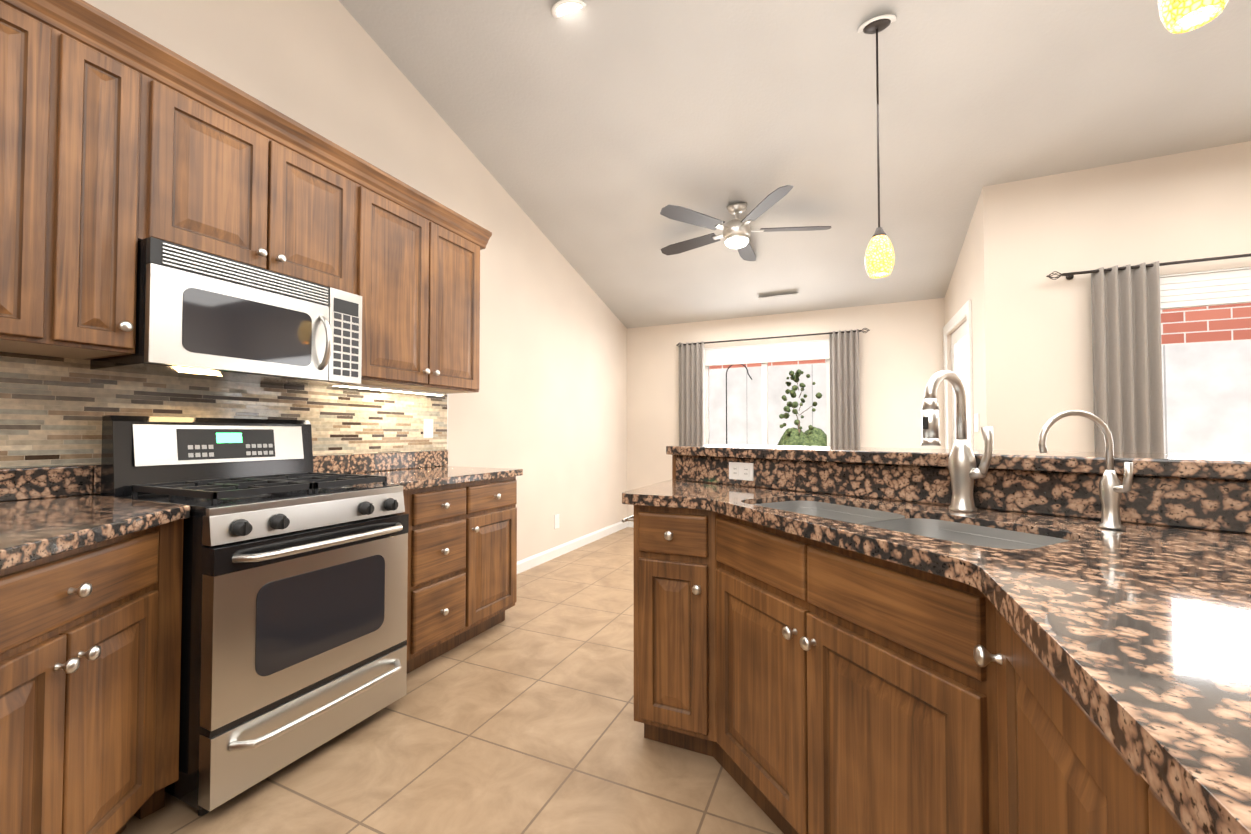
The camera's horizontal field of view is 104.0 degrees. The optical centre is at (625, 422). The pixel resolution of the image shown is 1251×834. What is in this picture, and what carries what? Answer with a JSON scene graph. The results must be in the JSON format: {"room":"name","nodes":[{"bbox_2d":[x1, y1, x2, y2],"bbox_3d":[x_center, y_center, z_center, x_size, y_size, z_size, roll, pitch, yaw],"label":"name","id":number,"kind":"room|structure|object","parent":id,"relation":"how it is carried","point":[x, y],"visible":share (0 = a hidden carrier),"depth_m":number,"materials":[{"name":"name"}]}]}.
{"room":"kitchen","nodes":[
{"label":"kitchen","id":0,"kind":"room"},
{"bbox_2d":[0,0,627,560],"bbox_3d":[-1.527,-1.039,2.687,0.120,4.450,7.490,-1,-1,24],"label":"wall","id":1,"kind":"structure","parent":0,"point":[570,408],"depth_m":3.65,"materials":[{"name":"paint"}]},
{"bbox_2d":[0,0,67,353],"bbox_3d":[-1.844,-0.705,1.394,0.352,0.955,0.185,-1,-1,24],"label":"upper cabinet","id":2,"kind":"object","parent":1,"relation":"attached to","point":[33,33],"depth_m":1.37,"materials":[{"name":"brown wood"}]},
{"bbox_2d":[28,12,151,359],"bbox_3d":[-1.767,-0.701,1.566,0.352,0.955,0.193,-1,-1,24],"label":"upper cabinet","id":3,"kind":"object","parent":1,"relation":"attached to","point":[119,140],"depth_m":1.50,"materials":[{"name":"brown wood"}]},
{"bbox_2d":[0,352,447,467],"bbox_3d":[-2.068,-0.007,1.305,0.009,0.485,4.286,-1,-1,24],"label":"tiled wall","id":4,"kind":"structure","parent":1,"relation":"attached to","point":[53,410],"depth_m":1.90,"materials":[{"name":"tile"}]},
{"bbox_2d":[148,60,359,295],"bbox_3d":[-1.571,-0.880,2.004,0.352,0.578,0.757,-1,-1,24],"label":"upper cabinet","id":5,"kind":"object","parent":1,"relation":"attached to","point":[227,182],"depth_m":1.87,"materials":[{"name":"brown wood"}]},
{"bbox_2d":[90,237,361,387],"bbox_3d":[-1.516,-0.384,1.968,0.470,0.405,0.749,-1,-1,24],"label":"over-the-range microwave","id":6,"kind":"object","parent":5,"relation":"attached to","point":[203,315],"visible":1,"depth_m":1.79,"materials":[{"name":"silver metal"}]},
{"bbox_2d":[336,172,483,395],"bbox_3d":[-1.238,-0.675,2.739,0.352,0.955,0.865,-1,-1,24],"label":"upper cabinet","id":7,"kind":"object","parent":1,"relation":"attached to","point":[420,268],"depth_m":2.61,"materials":[{"name":"brown wood"}]},
{"bbox_2d":[336,384,444,395],"bbox_3d":[-1.315,-0.187,2.738,0.060,0.018,0.750,-1,-1,24],"label":"light","id":8,"kind":"object","parent":7,"relation":"attached to","point":[360,386],"depth_m":2.72,"materials":[{"name":"white plastic"}]},
{"bbox_2d":[423,419,432,437],"bbox_3d":[-1.251,0.036,3.101,0.007,0.120,0.075,-1,-1,24],"label":"outlet","id":9,"kind":"object","parent":1,"relation":"attached to","point":[428,428],"depth_m":3.10,"materials":[{"name":"white plastic"}]},
{"bbox_2d":[554,514,558,528],"bbox_3d":[-0.629,0.903,4.480,0.008,0.125,0.075,-1,-1,24],"label":"outlet","id":10,"kind":"object","parent":1,"relation":"attached to","point":[556,517],"depth_m":4.47,"materials":[{"name":"white plastic"}]},
{"bbox_2d":[517,521,627,573],"bbox_3d":[-0.590,1.180,4.553,0.014,0.095,2.910,-1,-1,24],"label":"baseboard","id":11,"kind":"structure","parent":1,"relation":"attached to","point":[525,564],"depth_m":4.61,"materials":[{"name":"white wood"}]},
{"bbox_2d":[121,527,783,833],"bbox_3d":[1.333,1.187,1.349,6.395,0.060,7.490,-1,-1,24],"label":"floor","id":12,"kind":"structure","parent":0,"point":[519,719],"depth_m":1.71,"materials":[{"name":"beige tile"}]},
{"bbox_2d":[0,519,183,833],"bbox_3d":[-1.932,0.697,0.304,1.062,0.874,2.601,-1,-1,24],"label":"base cabinet","id":13,"kind":"object","parent":12,"relation":"on","point":[90,655],"depth_m":1.15,"materials":[{"name":"brown wood"}]},
{"bbox_2d":[0,450,522,569],"bbox_3d":[-1.569,0.205,1.072,1.103,0.140,4.280,-1,-1,24],"label":"countertop","id":14,"kind":"structure","parent":13,"relation":"on","point":[45,512],"depth_m":1.53,"materials":[{"name":"stone"}]},
{"bbox_2d":[101,415,408,815],"bbox_3d":[-1.332,0.573,1.845,0.778,1.190,0.688,-1,-1,24],"label":"range","id":15,"kind":"object","parent":12,"relation":"on","point":[294,613],"visible":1,"depth_m":1.66,"materials":[{"name":"silver metal"}]},
{"bbox_2d":[402,482,471,672],"bbox_3d":[-1.206,0.744,2.437,0.632,0.874,0.491,-1,-1,24],"label":"base cabinet","id":16,"kind":"object","parent":12,"relation":"on","point":[439,578],"depth_m":2.36,"materials":[{"name":"brown wood"}]},
{"bbox_2d":[472,476,516,637],"bbox_3d":[-1.017,0.753,2.857,0.632,0.874,0.430,-1,-1,24],"label":"base cabinet","id":17,"kind":"object","parent":12,"relation":"on","point":[494,501],"depth_m":2.73,"materials":[{"name":"brown wood"}]},
{"bbox_2d":[622,466,1250,833],"bbox_3d":[0.934,0.626,0.788,2.587,1.037,2.376,-1,-1,24],"label":"kitchen island","id":18,"kind":"object","parent":12,"relation":"on","point":[960,636],"depth_m":0.98,"materials":[{"name":"brown wood"}]},
{"bbox_2d":[752,501,1069,548],"bbox_3d":[0.662,0.364,1.289,0.792,0.212,0.716,-1,-1,24],"label":"sink","id":19,"kind":"object","parent":18,"relation":"in","point":[769,531],"depth_m":1.28,"materials":[{"name":"silver metal"}]},
{"bbox_2d":[666,445,1250,485],"bbox_3d":[1.263,0.108,1.382,2.692,0.040,1.514,-1,-1,24],"label":"island countertop","id":20,"kind":"structure","parent":18,"relation":"on","point":[958,461],"depth_m":1.34,"materials":[{"name":"brown stone"}]},
{"bbox_2d":[921,370,992,511],"bbox_3d":[0.893,0.048,1.325,0.173,0.386,0.159,-1,-1,24],"label":"faucet","id":21,"kind":"object","parent":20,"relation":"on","point":[964,466],"depth_m":1.33,"materials":[{"name":"silver metal"}]},
{"bbox_2d":[1038,410,1132,529],"bbox_3d":[1.035,0.104,1.115,0.163,0.266,0.075,-1,-1,24],"label":"filter faucet","id":22,"kind":"object","parent":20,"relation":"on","point":[1111,490],"depth_m":1.10,"materials":[{"name":"silver metal"}]},
{"bbox_2d":[628,298,943,516],"bbox_3d":[1.605,-0.001,5.285,3.379,2.490,0.140,-1,-1,24],"label":"wall","id":23,"kind":"structure","parent":0,"point":[902,348],"depth_m":5.02,"materials":[{"name":"paint"}]},
{"bbox_2d":[628,521,633,527],"bbox_3d":[1.512,1.195,5.234,3.286,0.095,0.018,-1,-1,24],"label":"baseboard","id":24,"kind":"structure","parent":23,"relation":"attached to","point":[630,523],"depth_m":5.88,"materials":[{"name":"white"}]},
{"bbox_2d":[704,339,829,446],"bbox_3d":[1.514,-0.130,5.329,1.366,1.446,0.140,-1,-1,24],"label":"window","id":25,"kind":"structure","parent":23,"relation":"in","point":[764,355],"depth_m":5.33,"materials":[{"name":"white"}]},
{"bbox_2d":[676,328,869,446],"bbox_3d":[1.502,0.151,5.210,1.995,2.159,0.110,-1,-1,24],"label":"curtain","id":26,"kind":"object","parent":23,"relation":"attached to","point":[844,395],"visible":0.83,"depth_m":4.95,"materials":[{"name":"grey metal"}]},
{"bbox_2d":[339,0,1250,328],"bbox_3d":[1.333,-2.271,1.426,6.395,2.102,7.490,-1,-1,24],"label":"ceiling","id":27,"kind":"structure","parent":0,"point":[595,136],"depth_m":2.92,"materials":[{"name":"paint"}]},
{"bbox_2d":[551,0,586,17],"bbox_3d":[-0.286,-2.116,2.509,0.190,0.053,0.184,-1,-1,24],"label":"recessed light","id":28,"kind":"object","parent":27,"relation":"in","point":[560,8],"visible":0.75,"depth_m":2.47,"materials":[{"name":"white"}]},
{"bbox_2d":[660,185,831,260],"bbox_3d":[0.862,-1.507,3.770,1.331,0.346,1.291,-1,-1,24],"label":"ceiling fan","id":29,"kind":"object","parent":27,"relation":"hanging from","point":[736,233],"visible":1,"depth_m":3.63,"materials":[{"name":"silver metal"}]},
{"bbox_2d":[759,293,798,297],"bbox_3d":[1.529,-1.272,4.887,0.380,0.040,0.136,-1,-1,24],"label":"ceiling vent","id":30,"kind":"object","parent":27,"relation":"in","point":[778,295],"visible":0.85,"depth_m":4.83,"materials":[{"name":"white metal"}]},
{"bbox_2d":[858,14,895,277],"bbox_3d":[1.244,-1.357,2.406,0.170,1.273,0.166,-1,-1,24],"label":"pendant light","id":31,"kind":"object","parent":27,"relation":"hanging from","point":[879,258],"visible":0.98,"depth_m":2.37,"materials":[{"name":"yellow glass"}]},
{"bbox_2d":[1158,0,1228,33],"bbox_3d":[1.482,-1.658,1.286,0.170,1.223,0.166,-1,-1,24],"label":"pendant light","id":32,"kind":"object","parent":27,"relation":"hanging from","point":[1179,16],"visible":1,"depth_m":1.28,"materials":[{"name":"yellow glass"}]},
{"bbox_2d":[944,208,975,448],"bbox_3d":[2.797,-0.210,3.968,0.120,2.850,1.290,-1,-1,24],"label":"wall","id":33,"kind":"structure","parent":0,"point":[962,285],"depth_m":3.87,"materials":[{"name":"paint"}]},
{"bbox_2d":[943,299,973,448],"bbox_3d":[2.781,0.155,4.093,0.016,2.125,1.050,-1,-1,24],"label":"door frame","id":34,"kind":"structure","parent":33,"relation":"attached to","point":[965,310],"depth_m":3.69,"materials":[{"name":"white wood"}]},
{"bbox_2d":[951,321,967,446],"bbox_3d":[2.808,0.197,4.080,0.099,2.031,0.872,-1,-1,24],"label":"exterior door","id":35,"kind":"structure","parent":33,"relation":"in","point":[959,350],"depth_m":4.24,"materials":[{"name":"white"}]},
{"bbox_2d":[974,413,978,431],"bbox_3d":[2.522,0.000,3.511,0.008,0.130,0.120,-1,-1,24],"label":"outlet","id":36,"kind":"object","parent":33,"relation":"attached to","point":[976,416],"depth_m":3.50,"materials":[{"name":"white plastic"}]},
{"bbox_2d":[976,141,1250,451],"bbox_3d":[3.754,-0.237,2.756,2.861,2.850,0.134,-1,-1,24],"label":"wall","id":37,"kind":"structure","parent":0,"point":[1034,358],"depth_m":3.11,"materials":[{"name":"paint"}]},
{"bbox_2d":[1046,253,1250,452],"bbox_3d":[3.812,0.103,2.585,2.485,2.139,0.110,-1,-1,24],"label":"curtain","id":38,"kind":"object","parent":37,"relation":"attached to","point":[1127,360],"visible":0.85,"depth_m":2.93,"materials":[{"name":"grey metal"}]},
{"bbox_2d":[1160,267,1250,309],"bbox_3d":[3.870,-0.179,2.684,1.496,1.426,0.140,-1,-1,24],"label":"window blind","id":39,"kind":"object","parent":37,"relation":"in","point":[1211,288],"depth_m":2.86,"materials":[{"name":"white"}]},
{"label":"outside","id":40,"kind":"structure","parent":0,"visible":0},
{"bbox_3d":[4.657,1.598,6.582,20.000,0.050,7.664,-1,-1,24],"label":"ground","id":41,"kind":"structure","parent":40,"visible":0},
{"bbox_2d":[726,364,751,444],"bbox_3d":[1.473,0.393,6.323,0.343,2.347,0.016,-1,-1,24],"label":"hook","id":42,"kind":"object","parent":41,"relation":"on","point":[726,396],"visible":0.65,"depth_m":6.39,"materials":[{"name":"black metal"}]},
{"bbox_2d":[779,369,821,437],"bbox_3d":[2.365,0.424,6.584,0.547,2.297,0.317,-1,-1,24],"label":"sapling","id":43,"kind":"object","parent":41,"relation":"on","point":[795,378],"visible":0.73,"depth_m":6.59,"materials":[{"name":"green plant"}]},
{"bbox_2d":[709,303,1250,454],"bbox_3d":[4.772,-0.771,6.889,20.000,4.700,0.305,-1,-1,24],"label":"window","id":44,"kind":"structure","parent":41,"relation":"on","point":[1206,366],"depth_m":5.87,"materials":[{"name":"grey"}]},
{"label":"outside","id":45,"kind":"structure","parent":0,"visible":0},
{"bbox_2d":[778,427,826,445],"bbox_3d":[2.455,0.393,6.747,0.704,0.683,0.637,-1,-1,24],"label":"bush","id":46,"kind":"object","parent":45,"point":[815,436],"visible":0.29,"depth_m":6.58,"materials":[{"name":"green plant"}]}
]}

